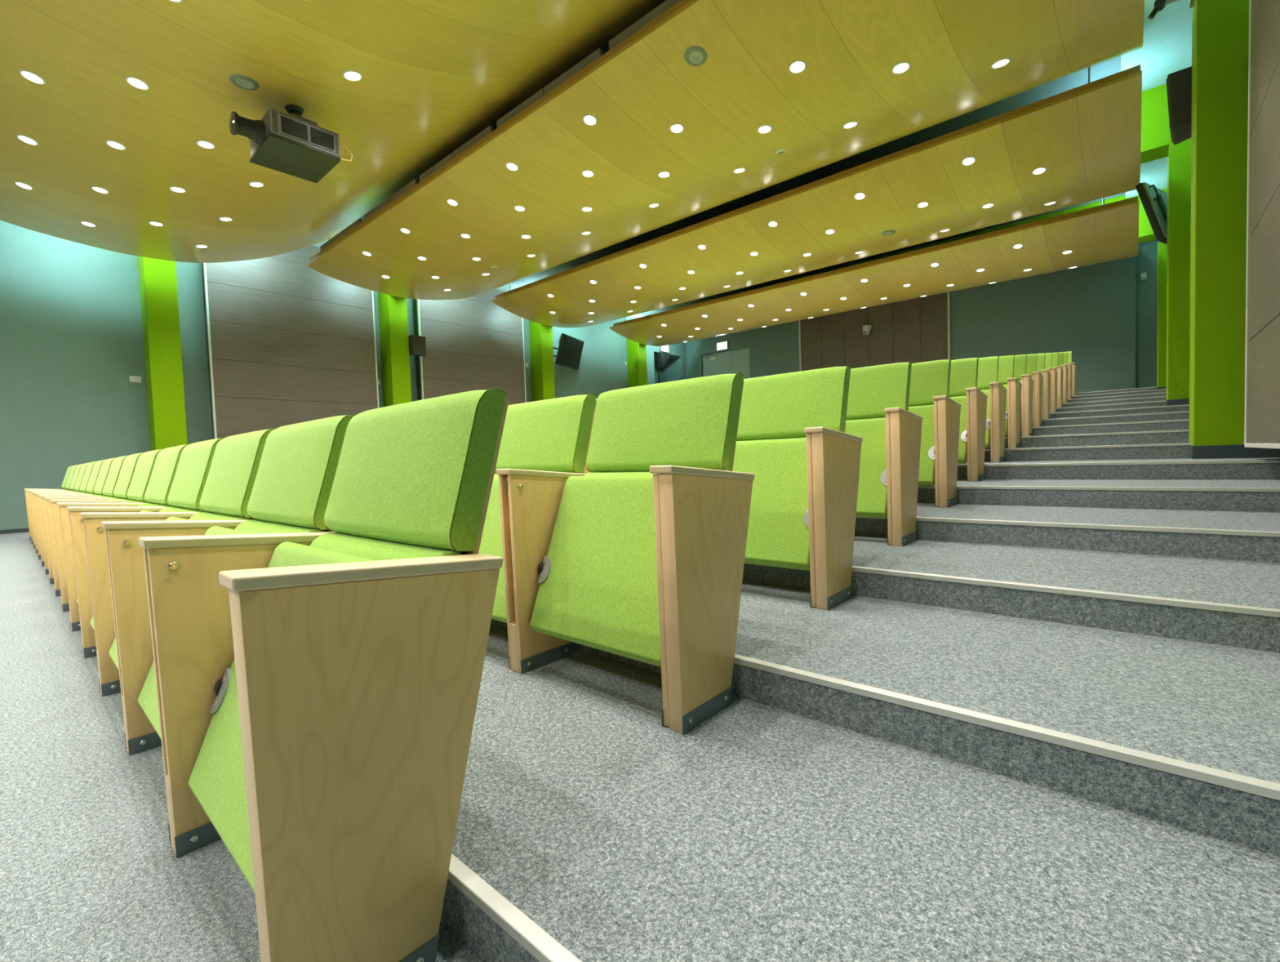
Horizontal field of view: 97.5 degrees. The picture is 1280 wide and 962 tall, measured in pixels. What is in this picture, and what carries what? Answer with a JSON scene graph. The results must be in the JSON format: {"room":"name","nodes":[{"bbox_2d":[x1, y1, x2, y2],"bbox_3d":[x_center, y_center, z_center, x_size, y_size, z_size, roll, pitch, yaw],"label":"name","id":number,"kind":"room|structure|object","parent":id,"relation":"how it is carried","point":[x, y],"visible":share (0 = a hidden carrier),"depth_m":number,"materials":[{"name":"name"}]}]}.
{"room":"lecture hall","nodes":[
{"label":"lecture hall","id":0,"kind":"room"},
{"bbox_2d":[0,219,686,529],"bbox_3d":[-5.549,-1.965,11.655,1.100,4.800,20.400,0,3,41],"label":"wall","id":1,"kind":"structure","parent":0,"point":[71,331],"depth_m":8.07,"materials":[{"name":"teal paint"}]},
{"bbox_2d":[0,527,29,533],"bbox_3d":[-9.622,0.768,6.190,0.012,0.055,6.545,0,3,41],"label":"baseboard","id":2,"kind":"structure","parent":1,"relation":"attached to","point":[17,530],"depth_m":7.55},
{"bbox_2d":[129,375,141,382],"bbox_3d":[-7.612,-1.534,8.465,0.014,0.090,0.130,0,3,41],"label":"wall socket","id":3,"kind":"object","parent":1,"relation":"attached to","point":[132,379],"visible":1,"depth_m":8.46,"materials":[{"name":"white plastic"}]},
{"bbox_2d":[201,245,379,439],"bbox_3d":[-6.081,-2.015,10.025,0.250,4.392,2.648,0,3,41],"label":"wall panel","id":4,"kind":"object","parent":1,"relation":"attached to","point":[289,341],"visible":0.49,"depth_m":9.73,"materials":[{"name":"brown laminate"}]},
{"bbox_2d":[413,288,526,404],"bbox_3d":[-3.743,-2.401,12.683,0.250,3.992,2.658,0,3,41],"label":"wall panel","id":5,"kind":"object","parent":1,"relation":"attached to","point":[473,343],"visible":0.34,"depth_m":12.47,"materials":[{"name":"brown laminate"}]},
{"bbox_2d":[311,240,647,321],"bbox_3d":[-4.894,-4.330,10.914,0.850,0.060,20.400,0,3,41],"label":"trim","id":6,"kind":"structure","parent":1,"relation":"attached to","point":[513,285],"depth_m":12.93,"materials":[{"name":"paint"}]},
{"bbox_2d":[653,360,660,383],"bbox_3d":[0.304,-2.859,18.766,0.095,2.381,1.300,0,3,41],"label":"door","id":7,"kind":"structure","parent":1,"relation":"in","point":[655,362],"depth_m":19.04,"materials":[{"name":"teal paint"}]},
{"bbox_2d":[656,351,671,382],"bbox_3d":[0.787,-2.855,17.846,0.225,2.385,0.496,0,3,41],"label":"loudspeaker","id":8,"kind":"object","parent":1,"relation":"attached to","point":[662,357],"visible":0.83,"depth_m":17.64,"materials":[{"name":"black plastic"}]},
{"bbox_2d":[659,345,668,352],"bbox_3d":[0.781,-4.255,17.970,0.056,0.250,0.400,0,3,41],"label":"exit sign","id":9,"kind":"object","parent":1,"relation":"attached to","point":[663,348],"visible":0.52,"depth_m":17.95,"materials":[{"name":"white plastic"}]},
{"bbox_2d":[0,387,1279,961],"bbox_3d":[-0.605,-0.245,8.227,13.260,1.919,21.600,0,3,41],"label":"floor","id":10,"kind":"structure","parent":0,"point":[800,820],"depth_m":1.09,"materials":[{"name":"grey carpet"}]},
{"bbox_2d":[23,465,73,543],"bbox_3d":[-6.868,0.258,6.571,0.669,0.863,0.437,0,3,41],"label":"seat","id":11,"kind":"object","parent":10,"relation":"on","point":[64,483],"visible":0.16,"depth_m":6.54,"materials":[{"name":"brown wood"}]},
{"bbox_2d":[26,464,78,548],"bbox_3d":[-6.393,0.259,6.153,0.604,0.863,0.437,0,3,41],"label":"seat","id":12,"kind":"object","parent":10,"relation":"on","point":[73,468],"visible":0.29,"depth_m":5.90,"materials":[{"name":"brown wood"}]},
{"bbox_2d":[28,463,83,553],"bbox_3d":[-5.942,0.261,5.757,0.604,0.863,0.437,0,3,41],"label":"seat","id":13,"kind":"object","parent":10,"relation":"on","point":[73,480],"visible":0.23,"depth_m":5.51,"materials":[{"name":"brown wood"}]},
{"bbox_2d":[31,462,90,559],"bbox_3d":[-5.491,0.262,5.361,0.604,0.863,0.437,0,3,41],"label":"seat","id":14,"kind":"object","parent":10,"relation":"on","point":[83,467],"visible":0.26,"depth_m":5.13,"materials":[{"name":"brown wood"}]},
{"bbox_2d":[33,461,96,566],"bbox_3d":[-5.041,0.263,4.965,0.604,0.863,0.437,0,3,41],"label":"seat","id":15,"kind":"object","parent":10,"relation":"on","point":[86,477],"visible":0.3,"depth_m":4.68,"materials":[{"name":"brown wood"}]},
{"bbox_2d":[35,459,105,574],"bbox_3d":[-4.590,0.265,4.568,0.604,0.863,0.437,0,3,41],"label":"seat","id":16,"kind":"object","parent":10,"relation":"on","point":[96,468],"visible":0.26,"depth_m":4.30,"materials":[{"name":"brown wood"}]},
{"bbox_2d":[40,457,116,584],"bbox_3d":[-4.140,0.266,4.172,0.604,0.863,0.437,0,3,41],"label":"seat","id":17,"kind":"object","parent":10,"relation":"on","point":[98,489],"visible":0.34,"depth_m":3.88,"materials":[{"name":"brown wood"}]},
{"bbox_2d":[44,455,127,595],"bbox_3d":[-3.689,0.268,3.776,0.604,0.863,0.437,0,3,41],"label":"seat","id":18,"kind":"object","parent":10,"relation":"on","point":[116,465],"visible":0.26,"depth_m":3.48,"materials":[{"name":"brown wood"}]},
{"bbox_2d":[49,452,143,611],"bbox_3d":[-3.239,0.269,3.380,0.604,0.863,0.437,0,3,41],"label":"seat","id":19,"kind":"object","parent":10,"relation":"on","point":[130,462],"visible":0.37,"depth_m":3.07,"materials":[{"name":"brown wood"}]},
{"bbox_2d":[109,497,130,499],"bbox_3d":[-3.240,0.291,3.431,0.520,0.362,0.171,0,3,41],"label":"cushion","id":20,"kind":"object","parent":19,"relation":"on","point":[113,498],"depth_m":3.43,"materials":[{"name":"green fabric"}]},
{"bbox_2d":[57,448,162,631],"bbox_3d":[-2.788,0.270,2.983,0.604,0.863,0.437,0,3,41],"label":"seat","id":21,"kind":"object","parent":10,"relation":"on","point":[139,484],"visible":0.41,"depth_m":2.67,"materials":[{"name":"brown wood"}]},
{"bbox_2d":[120,499,147,502],"bbox_3d":[-2.789,0.292,3.034,0.520,0.362,0.171,0,3,41],"label":"cushion","id":22,"kind":"object","parent":21,"relation":"on","point":[127,500],"depth_m":3.04,"materials":[{"name":"green fabric"}]},
{"bbox_2d":[66,444,188,657],"bbox_3d":[-2.337,0.272,2.587,0.604,0.863,0.437,0,3,41],"label":"seat","id":23,"kind":"object","parent":10,"relation":"on","point":[167,460],"visible":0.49,"depth_m":2.28,"materials":[{"name":"brown wood"}]},
{"bbox_2d":[137,502,171,506],"bbox_3d":[-2.338,0.294,2.638,0.520,0.362,0.171,0,3,41],"label":"cushion","id":24,"kind":"object","parent":23,"relation":"on","point":[149,504],"depth_m":2.63,"materials":[{"name":"green fabric"}]},
{"bbox_2d":[80,437,223,696],"bbox_3d":[-1.887,0.273,2.191,0.604,0.863,0.437,0,3,41],"label":"seat","id":25,"kind":"object","parent":10,"relation":"on","point":[194,464],"visible":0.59,"depth_m":1.88,"materials":[{"name":"brown wood"}]},
{"bbox_2d":[159,506,204,511],"bbox_3d":[-1.888,0.295,2.242,0.520,0.362,0.171,0,3,41],"label":"cushion","id":26,"kind":"object","parent":25,"relation":"on","point":[169,508],"depth_m":2.23,"materials":[{"name":"green fabric"}]},
{"bbox_2d":[137,256,187,450],"bbox_3d":[-7.257,-1.883,8.539,0.450,4.598,0.375,0,3,41],"label":"pillar","id":27,"kind":"structure","parent":10,"relation":"on","point":[157,281],"depth_m":8.38,"materials":[{"name":"paint"}]},
{"bbox_2d":[101,428,274,755],"bbox_3d":[-1.436,0.274,1.795,0.604,0.863,0.437,0,3,41],"label":"seat","id":28,"kind":"object","parent":10,"relation":"on","point":[235,463],"visible":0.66,"depth_m":1.49,"materials":[{"name":"brown wood"}]},
{"bbox_2d":[188,511,250,519],"bbox_3d":[-1.437,0.297,1.846,0.520,0.362,0.171,0,3,41],"label":"cushion","id":29,"kind":"object","parent":28,"relation":"on","point":[208,515],"depth_m":1.84,"materials":[{"name":"green fabric"}]},
{"bbox_2d":[137,413,355,857],"bbox_3d":[-0.986,0.276,1.399,0.604,0.863,0.437,0,3,41],"label":"seat","id":30,"kind":"object","parent":10,"relation":"on","point":[189,609],"visible":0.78,"depth_m":1.10,"materials":[{"name":"brown wood"}]},
{"bbox_2d":[234,519,324,533],"bbox_3d":[-0.987,0.298,1.450,0.520,0.362,0.171,0,3,41],"label":"cushion","id":31,"kind":"object","parent":30,"relation":"on","point":[252,526],"depth_m":1.44,"materials":[{"name":"green fabric"}]},
{"bbox_2d":[188,387,508,961],"bbox_3d":[-0.535,0.277,1.002,0.604,0.863,0.437,0,3,41],"label":"seat","id":32,"kind":"object","parent":10,"relation":"on","point":[331,764],"visible":1,"depth_m":0.78,"materials":[{"name":"brown wood"}]},
{"bbox_2d":[309,531,462,560],"bbox_3d":[-0.536,0.299,1.053,0.520,0.362,0.171,0,3,41],"label":"cushion","id":33,"kind":"object","parent":32,"relation":"on","point":[337,545],"depth_m":1.03,"materials":[{"name":"green fabric"}]},
{"bbox_2d":[377,292,411,406],"bbox_3d":[-4.889,-2.273,11.230,0.450,4.193,0.375,0,3,41],"label":"pillar","id":34,"kind":"structure","parent":10,"relation":"on","point":[393,310],"depth_m":11.07,"materials":[{"name":"paint"}]},
{"bbox_2d":[408,334,426,355],"bbox_3d":[-4.531,-2.724,11.323,0.277,0.406,0.322,0,3,37],"label":"loudspeaker","id":35,"kind":"object","parent":34,"relation":"attached to","point":[417,344],"visible":0.9,"depth_m":11.24,"materials":[{"name":"plastic"}]},
{"bbox_2d":[413,335,425,355],"bbox_3d":[-4.426,-2.716,11.257,0.009,0.355,0.270,4,5,36],"label":"grille","id":36,"kind":"object","parent":35,"relation":"attached to","point":[419,341],"depth_m":11.25,"materials":[{"name":"fabric"}]},
{"bbox_2d":[447,853,582,961],"bbox_3d":[-3.662,0.600,3.844,12.020,0.016,0.024,0,3,41],"label":"trim","id":37,"kind":"structure","parent":10,"relation":"attached to","point":[543,946],"depth_m":0.78,"materials":[{"name":"metal"}]},
{"bbox_2d":[478,393,596,673],"bbox_3d":[-0.456,0.132,2.001,0.604,0.863,0.437,0,3,41],"label":"seat","id":38,"kind":"object","parent":10,"relation":"on","point":[544,443],"visible":0.69,"depth_m":1.77,"materials":[{"name":"brown wood"}]},
{"bbox_2d":[528,320,555,401],"bbox_3d":[-2.434,-2.722,14.020,0.450,3.687,0.375,0,3,41],"label":"pillar","id":39,"kind":"structure","parent":10,"relation":"on","point":[541,346],"depth_m":13.87,"materials":[{"name":"paint"}]},
{"bbox_2d":[553,333,584,369],"bbox_3d":[-1.882,-3.321,14.537,0.436,0.759,1.132,-1,3,22],"label":"speaker","id":40,"kind":"object","parent":39,"relation":"attached to","point":[570,348],"visible":0.93,"depth_m":14.39,"materials":[{"name":"black plastic"}]},
{"bbox_2d":[626,337,647,387],"bbox_3d":[-0.073,-3.112,16.704,0.450,3.282,0.375,0,3,41],"label":"pillar","id":41,"kind":"structure","parent":10,"relation":"on","point":[636,352],"depth_m":16.54,"materials":[{"name":"paint"}]},
{"bbox_2d":[529,372,754,734],"bbox_3d":[-0.005,0.134,1.605,0.604,0.863,0.437,0,3,41],"label":"seat","id":42,"kind":"object","parent":10,"relation":"on","point":[644,562],"visible":1,"depth_m":1.50,"materials":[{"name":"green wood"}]},
{"bbox_2d":[583,471,657,475],"bbox_3d":[-0.006,0.156,1.655,0.520,0.362,0.171,0,3,41],"label":"cushion","id":43,"kind":"object","parent":42,"relation":"on","point":[593,473],"depth_m":1.74,"materials":[{"name":"green fabric"}]},
{"bbox_2d":[732,364,862,609],"bbox_3d":[0.525,-0.010,2.207,0.604,0.863,0.437,0,3,41],"label":"seat","id":44,"kind":"object","parent":10,"relation":"on","point":[803,462],"visible":0.7,"depth_m":2.08,"materials":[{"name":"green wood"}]},
{"bbox_2d":[736,437,806,442],"bbox_3d":[0.524,0.013,2.257,0.520,0.362,0.171,0,3,41],"label":"cushion","id":45,"kind":"object","parent":44,"relation":"on","point":[738,439],"depth_m":2.27,"materials":[{"name":"green fabric"}]},
{"bbox_2d":[844,361,923,546],"bbox_3d":[1.054,-0.153,2.809,0.604,0.863,0.438,0,3,41],"label":"seat","id":46,"kind":"object","parent":10,"relation":"on","point":[877,412],"visible":0.66,"depth_m":2.63,"materials":[{"name":"fabric"}]},
{"bbox_2d":[846,417,885,420],"bbox_3d":[1.054,-0.131,2.860,0.520,0.362,0.171,0,3,41],"label":"cushion","id":47,"kind":"object","parent":46,"relation":"on","point":[847,418],"depth_m":2.83,"materials":[{"name":"green fabric"}]},
{"bbox_2d":[908,359,961,506],"bbox_3d":[1.584,-0.296,3.411,0.604,0.863,0.437,0,3,41],"label":"seat","id":48,"kind":"object","parent":10,"relation":"on","point":[929,392],"visible":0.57,"depth_m":3.21,"materials":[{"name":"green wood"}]},
{"bbox_2d":[948,356,987,480],"bbox_3d":[2.114,-0.440,4.013,0.604,0.863,0.437,0,3,41],"label":"seat","id":49,"kind":"object","parent":10,"relation":"on","point":[963,389],"visible":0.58,"depth_m":3.78,"materials":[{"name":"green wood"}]},
{"bbox_2d":[977,355,1007,462],"bbox_3d":[2.644,-0.583,4.615,0.604,0.863,0.437,0,3,41],"label":"seat","id":50,"kind":"object","parent":10,"relation":"on","point":[988,366],"visible":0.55,"depth_m":4.37,"materials":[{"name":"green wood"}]},
{"bbox_2d":[733,653,1279,800],"bbox_3d":[-3.132,0.456,4.446,12.020,0.016,0.024,0,3,41],"label":"trim","id":51,"kind":"structure","parent":10,"relation":"attached to","point":[1267,788],"depth_m":1.03,"materials":[{"name":"metal"}]},
{"bbox_2d":[997,355,1022,448],"bbox_3d":[3.174,-0.727,5.217,0.604,0.863,0.438,0,3,41],"label":"seat","id":52,"kind":"object","parent":10,"relation":"on","point":[1006,363],"visible":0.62,"depth_m":4.94,"materials":[{"name":"brown wood"}]},
{"bbox_2d":[1007,354,1034,435],"bbox_3d":[3.704,-0.870,5.819,0.604,0.863,0.438,0,3,41],"label":"seat","id":53,"kind":"object","parent":10,"relation":"on","point":[1020,361],"visible":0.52,"depth_m":5.52,"materials":[{"name":"brown wood"}]},
{"bbox_2d":[1021,353,1043,426],"bbox_3d":[4.234,-1.014,6.421,0.604,0.863,0.437,0,3,41],"label":"seat","id":54,"kind":"object","parent":10,"relation":"on","point":[1031,367],"visible":0.29,"depth_m":6.12,"materials":[{"name":"brown wood"}]},
{"bbox_2d":[1036,353,1051,419],"bbox_3d":[4.763,-1.157,7.023,0.604,0.863,0.437,0,3,41],"label":"seat","id":55,"kind":"object","parent":10,"relation":"on","point":[1046,375],"visible":0.26,"depth_m":6.72,"materials":[{"name":"brown wood"}]},
{"bbox_2d":[1044,352,1057,413],"bbox_3d":[5.293,-1.300,7.625,0.604,0.863,0.437,0,3,41],"label":"seat","id":56,"kind":"object","parent":10,"relation":"on","point":[1048,356],"visible":0.19,"depth_m":7.32,"materials":[{"name":"brown wood"}]},
{"bbox_2d":[1052,351,1063,407],"bbox_3d":[5.823,-1.444,8.227,0.604,0.863,0.437,0,3,41],"label":"seat","id":57,"kind":"object","parent":10,"relation":"on","point":[1055,355],"visible":0.17,"depth_m":7.91,"materials":[{"name":"brown wood"}]},
{"bbox_2d":[1057,351,1068,403],"bbox_3d":[6.353,-1.587,8.829,0.604,0.863,0.437,0,3,41],"label":"seat","id":58,"kind":"object","parent":10,"relation":"on","point":[1060,354],"visible":0.18,"depth_m":8.52,"materials":[{"name":"brown wood"}]},
{"bbox_2d":[851,565,1279,617],"bbox_3d":[-2.603,0.313,5.048,12.020,0.016,0.024,0,3,41],"label":"trim","id":59,"kind":"structure","parent":10,"relation":"attached to","point":[1257,611],"depth_m":1.62,"materials":[{"name":"metal"}]},
{"bbox_2d":[855,516,1279,537],"bbox_3d":[-2.073,0.169,5.651,12.020,0.016,0.024,0,3,41],"label":"trim","id":60,"kind":"structure","parent":10,"relation":"attached to","point":[1202,531],"depth_m":2.19,"materials":[{"name":"metal"}]},
{"bbox_2d":[1062,351,1072,399],"bbox_3d":[6.883,-1.731,9.431,0.604,0.863,0.437,0,3,41],"label":"seat","id":61,"kind":"object","parent":10,"relation":"on","point":[1065,353],"visible":0.12,"depth_m":9.11,"materials":[{"name":"brown wood"}]},
{"bbox_2d":[1067,351,1075,395],"bbox_3d":[7.412,-1.874,10.033,0.604,0.863,0.437,0,3,41],"label":"seat","id":62,"kind":"object","parent":10,"relation":"on","point":[1069,353],"visible":0.13,"depth_m":9.71,"materials":[{"name":"brown wood"}]},
{"bbox_2d":[985,442,1191,450],"bbox_3d":[-0.483,-0.261,7.457,12.020,0.016,0.024,0,3,41],"label":"trim","id":63,"kind":"structure","parent":10,"relation":"attached to","point":[1186,443],"depth_m":4.08,"materials":[{"name":"metal"}]},
{"bbox_2d":[1004,429,1189,438],"bbox_3d":[0.046,-0.405,8.059,12.020,0.016,0.024,0,3,41],"label":"trim","id":64,"kind":"structure","parent":10,"relation":"attached to","point":[1177,430],"depth_m":4.67,"materials":[{"name":"metal"}]},
{"bbox_2d":[1007,418,1189,429],"bbox_3d":[0.576,-0.548,8.661,12.020,0.016,0.024,0,3,41],"label":"trim","id":65,"kind":"structure","parent":10,"relation":"attached to","point":[1184,420],"depth_m":5.26,"materials":[{"name":"metal"}]},
{"bbox_2d":[918,485,1279,491],"bbox_3d":[-1.543,0.026,6.253,12.020,0.016,0.024,0,3,41],"label":"trim","id":66,"kind":"structure","parent":10,"relation":"attached to","point":[1124,488],"depth_m":2.77,"materials":[{"name":"metal"}]},
{"bbox_2d":[1021,410,1189,422],"bbox_3d":[1.106,-0.691,9.263,12.020,0.016,0.024,0,3,41],"label":"trim","id":67,"kind":"structure","parent":10,"relation":"attached to","point":[1185,411],"depth_m":5.85,"materials":[{"name":"metal"}]},
{"bbox_2d":[1056,400,1166,408],"bbox_3d":[2.166,-0.978,10.467,12.020,0.016,0.024,0,3,41],"label":"trim","id":68,"kind":"structure","parent":10,"relation":"attached to","point":[1163,400],"depth_m":7.09,"materials":[{"name":"metal"}]},
{"bbox_2d":[1062,395,1166,404],"bbox_3d":[2.696,-1.122,11.069,12.020,0.016,0.024,0,3,41],"label":"trim","id":69,"kind":"structure","parent":10,"relation":"attached to","point":[1157,396],"depth_m":7.69,"materials":[{"name":"metal"}]},
{"bbox_2d":[1075,386,1157,393],"bbox_3d":[4.285,-1.552,12.875,12.020,0.016,0.024,0,3,41],"label":"trim","id":70,"kind":"structure","parent":10,"relation":"attached to","point":[1155,386],"depth_m":9.51,"materials":[{"name":"metal"}]},
{"bbox_2d":[1067,391,1166,399],"bbox_3d":[3.225,-1.265,11.671,12.020,0.016,0.024,0,3,41],"label":"trim","id":71,"kind":"structure","parent":10,"relation":"attached to","point":[1161,392],"depth_m":8.28,"materials":[{"name":"metal"}]},
{"bbox_2d":[957,459,1279,466],"bbox_3d":[-1.013,-0.118,6.855,12.020,0.016,0.024,0,3,41],"label":"trim","id":72,"kind":"structure","parent":10,"relation":"attached to","point":[1255,460],"depth_m":3.34,"materials":[{"name":"metal"}]},
{"bbox_2d":[1071,388,1166,396],"bbox_3d":[3.755,-1.409,12.273,12.020,0.016,0.024,0,3,41],"label":"trim","id":73,"kind":"structure","parent":10,"relation":"attached to","point":[1160,388],"depth_m":8.88,"materials":[{"name":"metal"}]},
{"bbox_2d":[1049,404,1189,413],"bbox_3d":[1.636,-0.835,9.865,12.020,0.016,0.024,0,3,41],"label":"trim","id":74,"kind":"structure","parent":10,"relation":"attached to","point":[1184,404],"depth_m":6.43,"materials":[{"name":"metal"}]},
{"bbox_2d":[1156,187,1167,386],"bbox_3d":[8.645,-3.085,9.037,0.450,3.282,0.375,0,3,41],"label":"pillar","id":75,"kind":"structure","parent":10,"relation":"on","point":[1162,247],"depth_m":9.03,"materials":[{"name":"paint"}]},
{"bbox_2d":[1166,122,1191,399],"bbox_3d":[6.284,-2.695,6.354,0.450,3.687,0.375,0,3,41],"label":"pillar","id":76,"kind":"structure","parent":10,"relation":"on","point":[1179,157],"depth_m":6.32,"materials":[{"name":"paint"}]},
{"bbox_2d":[1135,182,1167,244],"bbox_3d":[6.691,-3.295,6.999,1.132,0.759,0.436,-3,3,-29],"label":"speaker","id":77,"kind":"object","parent":76,"relation":"attached to","point":[1153,199],"visible":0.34,"depth_m":6.82,"materials":[{"name":"black plastic"}]},
{"bbox_2d":[1165,398,1189,405],"bbox_3d":[6.343,-0.897,6.427,0.462,0.085,0.387,0,3,41],"label":"baseboard","id":78,"kind":"structure","parent":76,"relation":"attached to","point":[1183,401],"depth_m":6.38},
{"bbox_2d":[1189,0,1248,445],"bbox_3d":[3.829,-2.247,3.563,0.450,4.193,0.375,0,3,41],"label":"pillar","id":79,"kind":"structure","parent":10,"relation":"on","point":[1220,28],"depth_m":3.53,"materials":[{"name":"paint"}]},
{"bbox_2d":[1147,0,1194,18],"bbox_3d":[3.555,-3.219,3.760,0.226,0.151,0.100,0,3,41],"label":"swivel arm","id":80,"kind":"object","parent":79,"relation":"attached to","point":[1159,5],"visible":1,"depth_m":3.78},
{"bbox_2d":[1165,66,1191,144],"bbox_3d":[3.881,-2.658,3.929,0.322,0.406,0.277,-4,3,-44],"label":"loudspeaker","id":81,"kind":"object","parent":79,"relation":"attached to","point":[1179,83],"visible":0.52,"depth_m":3.89,"materials":[{"name":"plastic"}]},
{"bbox_2d":[1165,78,1173,142],"bbox_3d":[3.802,-2.651,4.025,0.270,0.355,0.009,-4,0,-44],"label":"grille","id":82,"kind":"object","parent":81,"relation":"attached to","point":[1169,81],"depth_m":3.92,"materials":[{"name":"paint"}]},
{"bbox_2d":[1190,444,1279,458],"bbox_3d":[3.897,-0.196,3.647,0.462,0.085,0.387,0,3,41],"label":"baseboard","id":83,"kind":"structure","parent":79,"relation":"attached to","point":[1238,451],"depth_m":3.54,"materials":[{"name":"plastic"}]},
{"bbox_2d":[360,41,1125,315],"bbox_3d":[-0.360,-4.473,7.582,12.460,0.200,21.800,0,3,41],"label":"ceiling","id":84,"kind":"structure","parent":0,"point":[1113,66],"depth_m":8.27,"materials":[{"name":"paint"}]},
{"bbox_2d":[0,0,666,262],"bbox_3d":[-2.758,-3.642,4.798,5.211,1.074,10.987,-4,3,-42],"label":"ceiling panel","id":85,"kind":"object","parent":84,"relation":"in","point":[242,83],"depth_m":4.82,"materials":[{"name":"wood"}]},
{"bbox_2d":[229,104,352,182],"bbox_3d":[-2.972,-2.937,4.729,0.559,0.449,0.832,0,3,41],"label":"projector","id":86,"kind":"object","parent":85,"relation":"hanging from","point":[294,144],"visible":1,"depth_m":4.64,"materials":[{"name":"black plastic"}]},
{"bbox_2d":[280,115,307,141],"bbox_3d":[-2.785,-2.837,4.522,0.003,0.122,0.191,0,3,41],"label":"grille","id":87,"kind":"object","parent":86,"relation":"attached to","point":[291,127],"depth_m":4.52,"materials":[{"name":"black plastic"}]},
{"bbox_2d":[310,127,333,151],"bbox_3d":[-2.648,-2.848,4.677,0.003,0.122,0.180,0,3,41],"label":"grille","id":88,"kind":"object","parent":86,"relation":"attached to","point":[320,138],"depth_m":4.67,"materials":[{"name":"black plastic"}]},
{"bbox_2d":[306,0,1144,299],"bbox_3d":[-0.350,-3.908,7.535,5.187,0.924,10.980,-4,3,-42],"label":"ceiling panel","id":89,"kind":"object","parent":84,"relation":"in","point":[699,56],"depth_m":5.41,"materials":[{"name":"wood"}]},
{"bbox_2d":[775,148,786,154],"bbox_3d":[1.498,-3.494,5.958,0.110,0.026,0.111,-4,3,-41],"label":"sensor","id":90,"kind":"object","parent":89,"relation":"attached to","point":[783,150],"visible":1,"depth_m":5.94,"materials":[{"name":"white plastic"}]},
{"bbox_2d":[491,64,1142,327],"bbox_3d":[2.080,-4.111,10.298,5.219,0.905,10.980,-4,3,-42],"label":"ceiling panel","id":91,"kind":"object","parent":84,"relation":"in","point":[967,161],"depth_m":7.63,"materials":[{"name":"wood"}]},
{"bbox_2d":[542,83,1168,326],"bbox_3d":[1.876,-4.182,10.127,11.160,0.735,0.371,0,3,41],"label":"beam","id":92,"kind":"structure","parent":84,"relation":"attached to","point":[1154,107],"depth_m":6.40,"materials":[{"name":"paint"}]},
{"bbox_2d":[609,195,1138,346],"bbox_3d":[4.536,-4.310,13.091,10.992,0.898,5.308,0,3,35],"label":"ceiling panel","id":93,"kind":"object","parent":84,"relation":"in","point":[1016,246],"depth_m":10.63,"materials":[{"name":"wood"}]},
{"bbox_2d":[638,194,1155,345],"bbox_3d":[4.244,-4.370,12.819,11.160,0.735,0.371,0,3,41],"label":"beam","id":94,"kind":"structure","parent":84,"relation":"attached to","point":[1146,233],"depth_m":9.91,"materials":[{"name":"paint"}]},
{"bbox_2d":[684,239,1157,392],"bbox_3d":[6.219,-2.492,15.071,12.460,4.800,0.300,0,3,41],"label":"wall","id":95,"kind":"structure","parent":0,"point":[1104,313],"depth_m":12.19,"materials":[{"name":"teal paint"}]},
{"bbox_2d":[685,342,688,378],"bbox_3d":[1.590,-3.295,18.845,0.042,3.161,0.042,0,3,41],"label":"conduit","id":96,"kind":"object","parent":95,"relation":"attached to","point":[686,342],"visible":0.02,"depth_m":18.79,"materials":[{"name":"metal"}]},
{"bbox_2d":[716,341,728,351],"bbox_3d":[2.625,-4.296,17.868,0.400,0.250,0.056,0,3,41],"label":"exit sign","id":97,"kind":"object","parent":95,"relation":"attached to","point":[723,345],"visible":1,"depth_m":17.84,"materials":[{"name":"white plastic"}]},
{"bbox_2d":[699,345,751,378],"bbox_3d":[2.735,-2.940,17.937,1.900,2.451,0.350,0,3,41],"label":"door","id":98,"kind":"structure","parent":95,"relation":"in","point":[732,361],"depth_m":17.89,"materials":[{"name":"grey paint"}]},
{"bbox_2d":[798,291,951,371],"bbox_3d":[6.070,-3.281,14.892,3.874,3.161,0.079,0,3,41],"label":"wall panel","id":99,"kind":"object","parent":95,"relation":"attached to","point":[917,330],"visible":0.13,"depth_m":14.64,"materials":[{"name":"brown laminate"}]},
{"bbox_2d":[862,324,871,334],"bbox_3d":[5.993,-3.989,14.814,0.212,0.255,0.207,-2,2,4],"label":"dome camera","id":100,"kind":"object","parent":99,"relation":"attached to","point":[866,328],"visible":1,"depth_m":14.73,"materials":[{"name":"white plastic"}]},
{"bbox_2d":[1140,271,1146,279],"bbox_3d":[10.207,-4.144,11.370,0.090,0.140,0.053,0,3,41],"label":"wall sensor","id":101,"kind":"object","parent":95,"relation":"attached to","point":[1143,275],"visible":1,"depth_m":11.36,"materials":[{"name":"white plastic"}]},
{"bbox_2d":[1120,0,1191,198],"bbox_3d":[3.524,-4.304,3.511,0.850,0.060,20.400,0,3,41],"label":"wall","id":102,"kind":"structure","parent":95,"relation":"attached to","point":[1166,49],"depth_m":5.81,"materials":[{"name":"paint"}]},
{"bbox_3d":[4.392,-1.967,3.712,0.200,4.800,21.600,0,3,41],"label":"wall","id":103,"kind":"structure","parent":0,"visible":0},
{"bbox_2d":[1244,0,1279,448],"bbox_3d":[2.731,-2.154,2.165,0.250,4.052,2.638,0,3,41],"label":"wall panel","id":104,"kind":"object","parent":103,"relation":"attached to","point":[1262,351],"visible":1,"depth_m":2.87,"materials":[{"name":"brown laminate"}]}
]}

